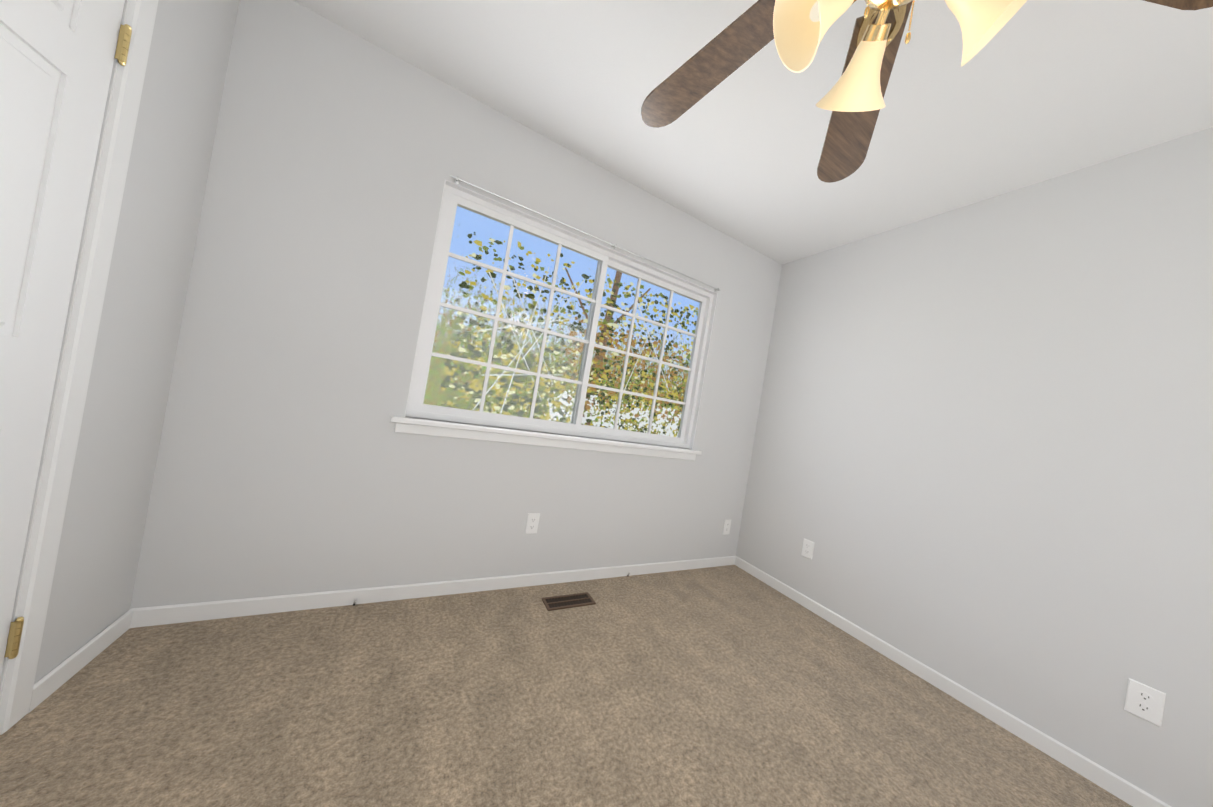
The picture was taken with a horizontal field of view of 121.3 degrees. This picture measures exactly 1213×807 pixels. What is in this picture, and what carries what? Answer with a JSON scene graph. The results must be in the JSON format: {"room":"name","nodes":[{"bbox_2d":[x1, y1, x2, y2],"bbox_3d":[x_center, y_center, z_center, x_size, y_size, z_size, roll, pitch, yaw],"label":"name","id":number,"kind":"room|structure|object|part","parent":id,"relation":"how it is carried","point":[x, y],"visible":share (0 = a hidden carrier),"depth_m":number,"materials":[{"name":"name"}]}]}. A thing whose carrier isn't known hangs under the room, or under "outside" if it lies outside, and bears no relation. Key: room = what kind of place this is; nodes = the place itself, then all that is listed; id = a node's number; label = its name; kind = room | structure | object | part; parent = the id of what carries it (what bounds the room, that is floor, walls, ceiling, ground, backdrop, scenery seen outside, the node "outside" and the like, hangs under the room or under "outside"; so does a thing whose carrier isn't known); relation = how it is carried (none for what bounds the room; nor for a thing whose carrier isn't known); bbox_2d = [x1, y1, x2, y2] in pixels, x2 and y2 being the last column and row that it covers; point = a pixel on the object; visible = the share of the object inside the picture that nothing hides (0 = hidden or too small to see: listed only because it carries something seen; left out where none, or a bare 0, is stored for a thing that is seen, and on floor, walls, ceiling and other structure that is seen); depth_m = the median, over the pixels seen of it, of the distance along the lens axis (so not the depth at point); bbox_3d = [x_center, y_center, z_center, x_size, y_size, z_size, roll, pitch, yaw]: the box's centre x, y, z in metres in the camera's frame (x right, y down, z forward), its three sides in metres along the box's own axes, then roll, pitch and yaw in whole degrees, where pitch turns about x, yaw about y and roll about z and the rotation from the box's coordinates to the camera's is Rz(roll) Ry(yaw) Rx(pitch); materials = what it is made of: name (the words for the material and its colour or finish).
{"room":"empty bedroom","nodes":[
{"label":"empty bedroom","id":0,"kind":"room"},
{"bbox_2d":[34,0,238,683],"bbox_3d":[-0.868,-0.299,-0.195,0.150,2.440,3.200,10,-1,-28],"label":"wall","id":1,"kind":"structure","parent":0,"point":[102,533],"depth_m":1.07,"materials":[{"name":"grey paint"}]},
{"bbox_2d":[0,0,131,677],"bbox_3d":[-1.218,-0.146,0.543,0.050,2.018,0.738,10,-1,-28],"label":"door leaf","id":2,"kind":"structure","parent":1,"relation":"in","point":[56,60],"depth_m":0.79,"materials":[{"name":"white wood"}]},
{"bbox_3d":[-1.383,-0.169,0.865,0.044,1.646,0.013,10,-1,-28],"label":"door hinges","id":3,"kind":"part","parent":2,"relation":"part of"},
{"bbox_2d":[0,0,158,734],"bbox_3d":[-1.211,-0.177,0.441,0.146,2.102,1.039,10,-1,-28],"label":"door frame","id":4,"kind":"structure","parent":1,"relation":"attached to","point":[45,526],"depth_m":0.89,"materials":[{"name":"white wood"}]},
{"bbox_2d":[29,611,132,712],"bbox_3d":[-0.989,0.883,-0.170,0.014,0.068,3.172,10,-1,-28],"label":"baseboard","id":5,"kind":"structure","parent":1,"relation":"attached to","point":[55,679],"depth_m":1.04,"materials":[{"name":"white wood"}]},
{"bbox_2d":[130,0,781,608],"bbox_3d":[-0.191,-0.161,2.056,3.440,2.440,0.130,10,-1,-28],"label":"wall","id":6,"kind":"structure","parent":0,"point":[290,460],"depth_m":1.51,"materials":[{"name":"grey paint"}]},
{"bbox_2d":[129,556,736,627],"bbox_3d":[-0.350,1.014,1.979,3.180,0.068,0.014,10,-1,-28],"label":"baseboard","id":7,"kind":"structure","parent":6,"relation":"attached to","point":[166,614],"depth_m":1.59,"materials":[{"name":"white wood"}]},
{"bbox_2d":[525,513,539,533],"bbox_3d":[-0.417,0.677,1.922,0.070,0.115,0.008,10,-1,-28],"label":"electrical outlet","id":8,"kind":"object","parent":6,"relation":"attached to","point":[532,522],"visible":1,"depth_m":1.92,"materials":[{"name":"white plastic"}]},
{"bbox_2d":[390,416,701,460],"bbox_3d":[-0.169,0.235,2.018,1.900,0.075,0.080,10,-1,-28],"label":"window sill","id":9,"kind":"structure","parent":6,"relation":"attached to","point":[422,426],"depth_m":1.86,"materials":[{"name":"white wood"}]},
{"bbox_2d":[405,180,717,449],"bbox_3d":[-0.097,-0.369,2.076,1.800,1.140,0.105,10,-1,-28],"label":"window","id":10,"kind":"structure","parent":6,"relation":"in","point":[612,255],"depth_m":1.96,"materials":[{"name":"white plastic"}]},
{"bbox_3d":[-0.466,-0.432,1.878,0.890,1.076,0.028,10,-1,-28],"label":"window sash","id":11,"kind":"part","parent":10,"relation":"part of","materials":[{"name":"white plastic"}]},
{"bbox_3d":[0.256,-0.308,2.303,0.890,1.076,0.028,10,-1,-28],"label":"window sash","id":12,"kind":"part","parent":10,"relation":"part of","materials":[{"name":"white plastic"}]},
{"bbox_2d":[451,175,719,291],"bbox_3d":[0.035,-0.939,2.022,1.770,0.027,0.037,10,-1,-28],"label":"curtain rod","id":13,"kind":"object","parent":6,"relation":"attached to","point":[457,179],"visible":0.9,"depth_m":1.89,"materials":[{"name":"white metal"}]},
{"bbox_2d":[723,520,730,534],"bbox_3d":[0.942,0.965,2.658,0.070,0.115,0.008,10,-1,-28],"label":"electrical outlet","id":14,"kind":"object","parent":6,"relation":"attached to","point":[727,525],"visible":1,"depth_m":2.65,"materials":[{"name":"white plastic"}]},
{"bbox_2d":[0,565,1132,806],"bbox_3d":[0.379,1.182,0.571,3.440,0.060,3.460,10,-1,-28],"label":"floor","id":15,"kind":"structure","parent":0,"point":[730,685],"depth_m":1.17,"materials":[{"name":"carpet"}]},
{"bbox_2d":[542,592,595,610],"bbox_3d":[-0.202,1.065,1.843,0.275,0.012,0.108,10,-1,-28],"label":"air vent register","id":16,"kind":"object","parent":15,"relation":"on","point":[567,601],"visible":1,"depth_m":1.84,"materials":[{"name":"brown metal"}]},
{"bbox_2d":[544,389,681,436],"bbox_3d":[0.365,0.458,6.794,3.415,1.072,0.300,10,-1,-28],"label":"flowers","id":17,"kind":"object","parent":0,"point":[673,426],"depth_m":6.67,"materials":[{"name":"white plant"}]},
{"bbox_2d":[293,0,1212,263],"bbox_3d":[0.786,-1.294,0.600,3.440,0.080,3.460,10,-1,-28],"label":"ceiling","id":18,"kind":"structure","parent":0,"point":[1030,92],"depth_m":1.38,"materials":[{"name":"white paint"}]},
{"bbox_2d":[641,0,1212,182],"bbox_3d":[0.587,-1.002,0.663,1.223,0.561,1.252,10,-1,-28],"label":"ceiling fan","id":19,"kind":"object","parent":18,"relation":"hanging from","point":[852,100],"visible":1,"depth_m":0.85,"materials":[{"name":"brown wood"}]},
{"bbox_2d":[736,127,1212,806],"bbox_3d":[2.053,0.200,1.304,0.130,2.440,3.330,10,-1,-28],"label":"wall","id":20,"kind":"structure","parent":0,"point":[982,459],"depth_m":1.51,"materials":[{"name":"grey paint"}]},
{"bbox_2d":[801,538,813,559],"bbox_3d":[1.331,0.963,2.256,0.008,0.115,0.070,10,-1,-28],"label":"electrical outlet","id":21,"kind":"object","parent":20,"relation":"attached to","point":[807,548],"visible":1,"depth_m":2.25,"materials":[{"name":"white plastic"}]},
{"bbox_2d":[735,557,1170,806],"bbox_3d":[1.771,1.355,1.308,0.014,0.068,3.186,10,-1,-28],"label":"baseboard","id":22,"kind":"structure","parent":20,"relation":"attached to","point":[1129,793],"depth_m":1.50,"materials":[{"name":"white wood"}]},
{"bbox_2d":[1124,678,1165,726],"bbox_3d":[1.887,1.048,1.196,0.008,0.115,0.070,10,-1,-28],"label":"electrical outlet","id":23,"kind":"object","parent":20,"relation":"attached to","point":[1145,702],"visible":1,"depth_m":1.19,"materials":[{"name":"white plastic"}]},
{"label":"outside","id":24,"kind":"structure","parent":0,"visible":0},
{"bbox_2d":[423,206,699,435],"bbox_3d":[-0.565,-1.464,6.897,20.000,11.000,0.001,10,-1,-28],"label":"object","id":25,"kind":"object","parent":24,"point":[438,364],"depth_m":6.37,"materials":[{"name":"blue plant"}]},
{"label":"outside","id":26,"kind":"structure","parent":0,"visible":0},
{"bbox_2d":[472,264,584,413],"bbox_3d":[-1.256,-0.986,5.519,1.564,2.604,0.054,10,-1,-31],"label":"twig","id":27,"kind":"object","parent":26,"point":[520,352],"depth_m":5.46,"materials":[{"name":"white plant"}]},
{"bbox_2d":[565,268,650,424],"bbox_3d":[-0.260,-0.250,6.695,1.926,7.705,0.240,10,-1,-28],"label":"trunk","id":28,"kind":"object","parent":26,"point":[617,278],"depth_m":6.67,"materials":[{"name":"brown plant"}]},
{"bbox_2d":[440,232,697,436],"bbox_3d":[-0.192,-0.766,6.409,5.084,3.341,0.300,10,-1,-28],"label":"tree","id":29,"kind":"object","parent":28,"relation":"attached to","point":[470,347],"depth_m":5.91,"materials":[{"name":"green plant"}]},
{"bbox_2d":[561,317,689,421],"bbox_3d":[0.618,-0.559,6.850,3.199,1.674,0.299,10,-1,-28],"label":"tree","id":30,"kind":"object","parent":28,"relation":"attached to","point":[619,372],"depth_m":6.71,"materials":[{"name":"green plant"}]},
{"bbox_2d":[607,303,668,427],"bbox_3d":[0.762,-0.642,6.619,1.315,2.409,0.047,10,-1,-31],"label":"twig","id":31,"kind":"object","parent":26,"point":[637,303],"depth_m":6.50,"materials":[{"name":"plant"}]}
]}

